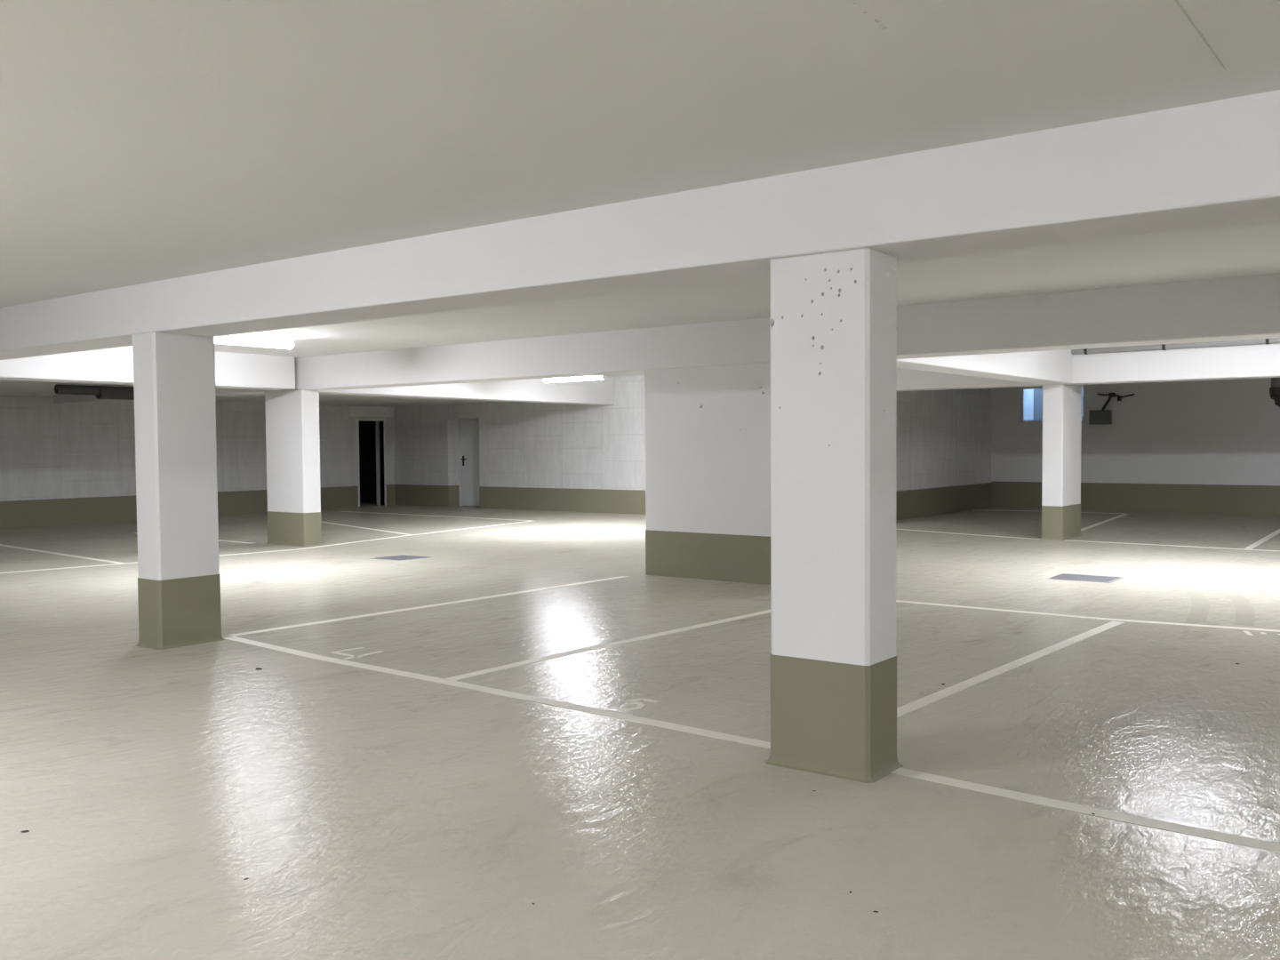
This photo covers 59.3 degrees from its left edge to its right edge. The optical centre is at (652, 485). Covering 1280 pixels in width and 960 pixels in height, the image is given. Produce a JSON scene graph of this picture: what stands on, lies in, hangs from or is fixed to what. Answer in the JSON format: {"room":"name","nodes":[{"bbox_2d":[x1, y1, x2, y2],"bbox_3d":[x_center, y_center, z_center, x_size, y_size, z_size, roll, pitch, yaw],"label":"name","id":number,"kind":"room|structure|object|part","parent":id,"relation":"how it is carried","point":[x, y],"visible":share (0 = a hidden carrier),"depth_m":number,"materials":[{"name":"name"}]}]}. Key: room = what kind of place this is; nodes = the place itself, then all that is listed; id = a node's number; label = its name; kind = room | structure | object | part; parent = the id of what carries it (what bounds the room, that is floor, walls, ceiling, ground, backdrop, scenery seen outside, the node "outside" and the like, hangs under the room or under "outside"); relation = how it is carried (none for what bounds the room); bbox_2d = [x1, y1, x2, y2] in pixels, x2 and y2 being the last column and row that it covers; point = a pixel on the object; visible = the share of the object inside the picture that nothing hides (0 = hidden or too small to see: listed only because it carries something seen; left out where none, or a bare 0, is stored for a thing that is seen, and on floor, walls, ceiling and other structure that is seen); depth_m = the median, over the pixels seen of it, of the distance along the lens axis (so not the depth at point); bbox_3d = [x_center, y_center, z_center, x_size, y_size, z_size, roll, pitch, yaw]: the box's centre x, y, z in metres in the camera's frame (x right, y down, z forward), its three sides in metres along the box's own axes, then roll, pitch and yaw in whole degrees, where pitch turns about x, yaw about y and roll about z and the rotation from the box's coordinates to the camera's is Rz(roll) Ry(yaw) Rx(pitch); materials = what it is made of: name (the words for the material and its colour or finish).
{"room":"parking garage","nodes":[
{"label":"parking garage","id":0,"kind":"room"},
{"bbox_2d":[0,395,394,504],"bbox_3d":[-14.025,-0.769,17.672,0.300,3.350,25.240,1,3,37],"label":"wall","id":1,"kind":"structure","parent":0,"point":[49,450],"depth_m":21.98,"materials":[{"name":"white paint"}]},
{"bbox_2d":[0,484,395,528],"bbox_3d":[-13.803,0.653,17.755,0.004,0.500,24.940,1,3,37],"label":"baseboard","id":2,"kind":"structure","parent":1,"relation":"attached to","point":[30,513],"depth_m":21.97,"materials":[{"name":"paint"}]},
{"bbox_2d":[356,418,386,506],"bbox_3d":[-7.148,-0.560,27.418,0.915,2.110,0.860,1,3,37],"label":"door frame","id":3,"kind":"structure","parent":1,"relation":"in","point":[383,476],"depth_m":27.46,"materials":[{"name":"metal"}]},
{"bbox_2d":[348,406,394,416],"bbox_3d":[-6.778,-1.773,27.119,0.020,0.250,1.366,1,3,37],"label":"trim","id":4,"kind":"structure","parent":1,"relation":"attached to","point":[353,411],"depth_m":27.09,"materials":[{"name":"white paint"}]},
{"bbox_2d":[0,379,505,406],"bbox_3d":[-7.490,-2.113,20.004,7.958,0.930,14.168,1,3,37],"label":"ceiling","id":5,"kind":"structure","parent":0,"point":[7,387],"depth_m":22.42,"materials":[{"name":"paint"}]},
{"bbox_2d":[54,383,134,399],"bbox_3d":[-8.287,-1.431,17.307,0.200,0.220,1.750,1,3,37],"label":"duct","id":6,"kind":"object","parent":5,"relation":"hanging from","point":[100,392],"visible":0.59,"depth_m":17.06,"materials":[{"name":"grey metal"}]},
{"bbox_2d":[319,376,614,405],"bbox_3d":[-3.170,-1.869,20.270,0.499,0.639,8.098,1,3,32],"label":"beam","id":7,"kind":"structure","parent":5,"relation":"attached to","point":[593,392],"depth_m":20.79,"materials":[{"name":"white paint"}]},
{"bbox_2d":[358,420,376,502],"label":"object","id":8,"kind":"structure","parent":0,"point":[367,436],"depth_m":29.05,"materials":[{"name":"black"}]},
{"bbox_2d":[393,375,645,490],"bbox_3d":[-1.193,-1.103,24.189,13.100,3.350,0.550,1,3,37],"label":"wall","id":9,"kind":"structure","parent":0,"point":[522,444],"depth_m":24.91,"materials":[{"name":"white paint"}]},
{"bbox_2d":[457,417,479,505],"bbox_3d":[-4.203,-0.537,26.577,1.040,2.085,0.174,1,3,37],"label":"door","id":10,"kind":"structure","parent":9,"relation":"in","point":[468,428],"depth_m":26.69,"materials":[{"name":"metal"}]},
{"bbox_2d":[394,484,645,514],"bbox_3d":[-1.119,0.327,24.071,12.800,0.500,0.359,1,3,37],"label":"baseboard","id":11,"kind":"structure","parent":9,"relation":"attached to","point":[593,500],"depth_m":24.95,"materials":[{"name":"paint"}]},
{"bbox_2d":[607,373,644,376],"bbox_3d":[6.108,-2.181,13.337,23.790,0.490,8.618,1,3,37],"label":"ceiling","id":12,"kind":"structure","parent":0,"point":[630,374],"depth_m":23.04,"materials":[{"name":"paint"}]},
{"bbox_2d":[542,375,607,382],"bbox_3d":[-1.307,-1.914,18.794,1.310,0.344,0.156,1,3,37],"label":"lamp","id":13,"kind":"object","parent":12,"relation":"hanging from","point":[599,377],"visible":0.67,"depth_m":18.70,"materials":[{"name":"white plastic"}]},
{"bbox_2d":[543,376,602,382],"bbox_3d":[-1.306,-1.766,18.799,1.270,0.042,0.150,1,3,37],"label":"diffuser","id":14,"kind":"object","parent":13,"relation":"attached to","point":[568,379],"depth_m":18.78,"materials":[{"name":"white plastic"}]},
{"bbox_2d":[896,349,1071,384],"bbox_3d":[4.014,-1.684,13.864,0.440,0.632,6.293,1,3,37],"label":"beam","id":15,"kind":"structure","parent":12,"relation":"attached to","point":[1052,366],"depth_m":14.28,"materials":[{"name":"white paint"}]},
{"bbox_2d":[0,501,1279,959],"bbox_3d":[-0.670,1.133,11.750,32.660,0.202,31.560,1,3,37],"label":"floor","id":16,"kind":"structure","parent":0,"point":[420,755],"depth_m":5.29,"materials":[{"name":"paint"}]},
{"bbox_2d":[132,332,224,649],"bbox_3d":[-3.548,0.034,8.391,0.361,2.288,0.550,1,3,37],"label":"column","id":17,"kind":"structure","parent":16,"relation":"on","point":[179,580],"depth_m":8.25,"materials":[{"name":"white paint"}]},
{"bbox_2d":[264,389,323,546],"bbox_3d":[-5.335,-0.257,16.673,0.980,2.279,0.360,1,3,37],"label":"column","id":18,"kind":"structure","parent":16,"relation":"on","point":[292,442],"depth_m":16.46,"materials":[{"name":"white paint"}]},
{"bbox_2d":[54,273,1279,404],"bbox_3d":[0.878,-1.597,11.975,29.850,0.661,0.450,1,3,37],"label":"beam","id":19,"kind":"structure","parent":18,"relation":"on","point":[1242,308],"depth_m":10.49,"materials":[{"name":"white paint"}]},
{"bbox_2d":[373,554,431,560],"bbox_3d":[-3.278,0.958,14.639,0.532,0.033,0.542,1,3,37],"label":"drain grate","id":20,"kind":"object","parent":16,"relation":"on","point":[400,557],"visible":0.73,"depth_m":14.64,"materials":[{"name":"grey metal"}]},
{"bbox_2d":[764,248,903,783],"bbox_3d":[0.816,0.127,5.085,0.552,2.288,0.361,1,3,37],"label":"column","id":21,"kind":"structure","parent":16,"relation":"on","point":[833,316],"depth_m":4.95,"materials":[{"name":"white paint"}]},
{"bbox_2d":[0,89,1279,359],"bbox_3d":[-2.538,-1.353,7.577,30.158,0.532,0.490,1,3,37],"label":"beam","id":22,"kind":"structure","parent":21,"relation":"on","point":[1216,164],"depth_m":5.04,"materials":[{"name":"white paint"}]},
{"bbox_2d":[1040,384,1081,540],"bbox_3d":[6.149,-0.557,16.893,0.362,2.700,1.000,1,3,37],"label":"column","id":23,"kind":"structure","parent":16,"relation":"on","point":[1061,403],"depth_m":16.57,"materials":[{"name":"white paint"}]},
{"bbox_2d":[896,343,1279,391],"bbox_3d":[9.970,-1.719,13.657,17.358,0.632,0.486,1,3,37],"label":"beam","id":24,"kind":"structure","parent":23,"relation":"on","point":[1260,361],"depth_m":15.65,"materials":[{"name":"white paint"}]},
{"bbox_2d":[1071,337,1279,354],"bbox_3d":[9.248,-1.870,13.806,8.000,0.131,0.126,1,3,37],"label":"conduit","id":25,"kind":"object","parent":24,"relation":"attached to","point":[1084,351],"visible":0.75,"depth_m":15.34,"materials":[{"name":"grey plastic"}]},
{"bbox_2d":[1047,573,1123,583],"bbox_3d":[4.597,1.002,11.964,0.642,0.033,0.552,1,3,37],"label":"drain grate","id":26,"kind":"object","parent":16,"relation":"on","point":[1062,576],"visible":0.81,"depth_m":11.96,"materials":[{"name":"grey metal"}]},
{"bbox_2d":[0,0,1279,307],"bbox_3d":[-5.961,-1.600,2.968,30.760,0.707,11.350,1,3,37],"label":"ceiling","id":27,"kind":"structure","parent":0,"point":[142,141],"depth_m":3.84,"materials":[{"name":"paint"}]},
{"bbox_2d":[644,362,770,536],"bbox_3d":[1.045,-0.227,11.836,2.610,2.488,0.300,1,3,37],"label":"wall","id":28,"kind":"structure","parent":0,"point":[708,428],"depth_m":11.97,"materials":[{"name":"white paint"}]},
{"bbox_2d":[645,529,770,584],"bbox_3d":[1.052,0.767,11.873,2.618,0.500,0.308,1,3,37],"label":"baseboard","id":29,"kind":"structure","parent":28,"relation":"attached to","point":[711,556],"depth_m":12.02,"materials":[{"name":"paint"}]},
{"bbox_2d":[214,220,1279,358],"bbox_3d":[2.276,-1.871,7.365,22.800,0.610,5.548,1,3,37],"label":"ceiling","id":30,"kind":"structure","parent":0,"point":[1252,249],"depth_m":9.50,"materials":[{"name":"paint"}]},
{"bbox_2d":[0,345,295,390],"bbox_3d":[-6.832,-1.561,14.223,0.510,0.531,5.048,1,3,37],"label":"beam","id":31,"kind":"structure","parent":30,"relation":"attached to","point":[114,365],"depth_m":14.03,"materials":[{"name":"white paint"}]},
{"bbox_2d":[214,336,295,349],"bbox_3d":[-4.673,-1.659,12.859,0.156,0.124,1.250,1,3,37],"label":"lamp","id":32,"kind":"object","parent":30,"relation":"attached to","point":[272,343],"visible":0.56,"depth_m":12.89,"materials":[{"name":"white plastic"}]},
{"bbox_2d":[896,387,991,491],"bbox_3d":[5.739,-1.099,22.784,0.300,3.350,5.468,1,3,37],"label":"wall","id":33,"kind":"structure","parent":0,"point":[944,436],"depth_m":22.71,"materials":[{"name":"white paint"}]},
{"bbox_2d":[896,482,991,519],"bbox_3d":[5.705,0.317,22.523,0.004,0.540,6.016,1,3,37],"label":"baseboard","id":34,"kind":"structure","parent":33,"relation":"attached to","point":[930,501],"depth_m":22.68,"materials":[{"name":"paint"}]},
{"bbox_2d":[1024,386,1083,421],"bbox_3d":[8.946,-2.164,24.573,1.665,2.700,0.698,1,3,37],"label":"wall","id":35,"kind":"structure","parent":0,"point":[1028,394],"depth_m":25.01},
{"bbox_2d":[991,377,1279,485],"bbox_3d":[14.544,-1.051,19.826,17.960,3.350,0.300,1,3,37],"label":"wall","id":36,"kind":"structure","parent":0,"point":[1215,431],"depth_m":22.76,"materials":[{"name":"white paint"}]},
{"bbox_2d":[1022,385,1083,422],"bbox_3d":[8.672,-1.746,24.301,1.365,0.752,0.070,1,3,37],"label":"window","id":37,"kind":"structure","parent":36,"relation":"in","point":[1023,388],"depth_m":24.66,"materials":[{"name":"plastic"}]},
{"bbox_2d":[1089,392,1134,424],"bbox_3d":[9.499,-1.589,23.260,0.859,0.650,0.182,1,3,37],"label":"control box","id":38,"kind":"object","parent":36,"relation":"attached to","point":[1104,416],"visible":1,"depth_m":23.30,"materials":[{"name":"black plastic"}]},
{"bbox_3d":[9.267,-1.410,23.334,0.375,0.260,0.012,1,3,37],"label":"lid","id":39,"kind":"part","parent":38,"relation":"part of","materials":[{"name":"grey metal"}]},
{"bbox_3d":[9.433,-1.723,23.342,0.232,0.355,0.056,1,3,37],"label":"arm","id":40,"kind":"part","parent":38,"relation":"part of","materials":[{"name":"black plastic"}]},
{"bbox_2d":[991,481,1279,515],"bbox_3d":[14.465,0.343,19.755,17.356,0.570,0.004,1,3,37],"label":"baseboard","id":41,"kind":"structure","parent":36,"relation":"attached to","point":[1212,499],"depth_m":22.86,"materials":[{"name":"paint"}]},
{"bbox_3d":[12.389,-2.270,16.684,17.708,0.650,7.788,1,3,37],"label":"ceiling","id":42,"kind":"structure","parent":0,"visible":0},
{"bbox_2d":[1269,377,1279,407],"bbox_3d":[9.825,-1.562,17.568,0.335,0.795,0.300,1,3,37],"label":"drain pipe","id":43,"kind":"object","parent":42,"relation":"attached to","point":[1275,389],"visible":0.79,"depth_m":17.53,"materials":[{"name":"black plastic"}]}
]}

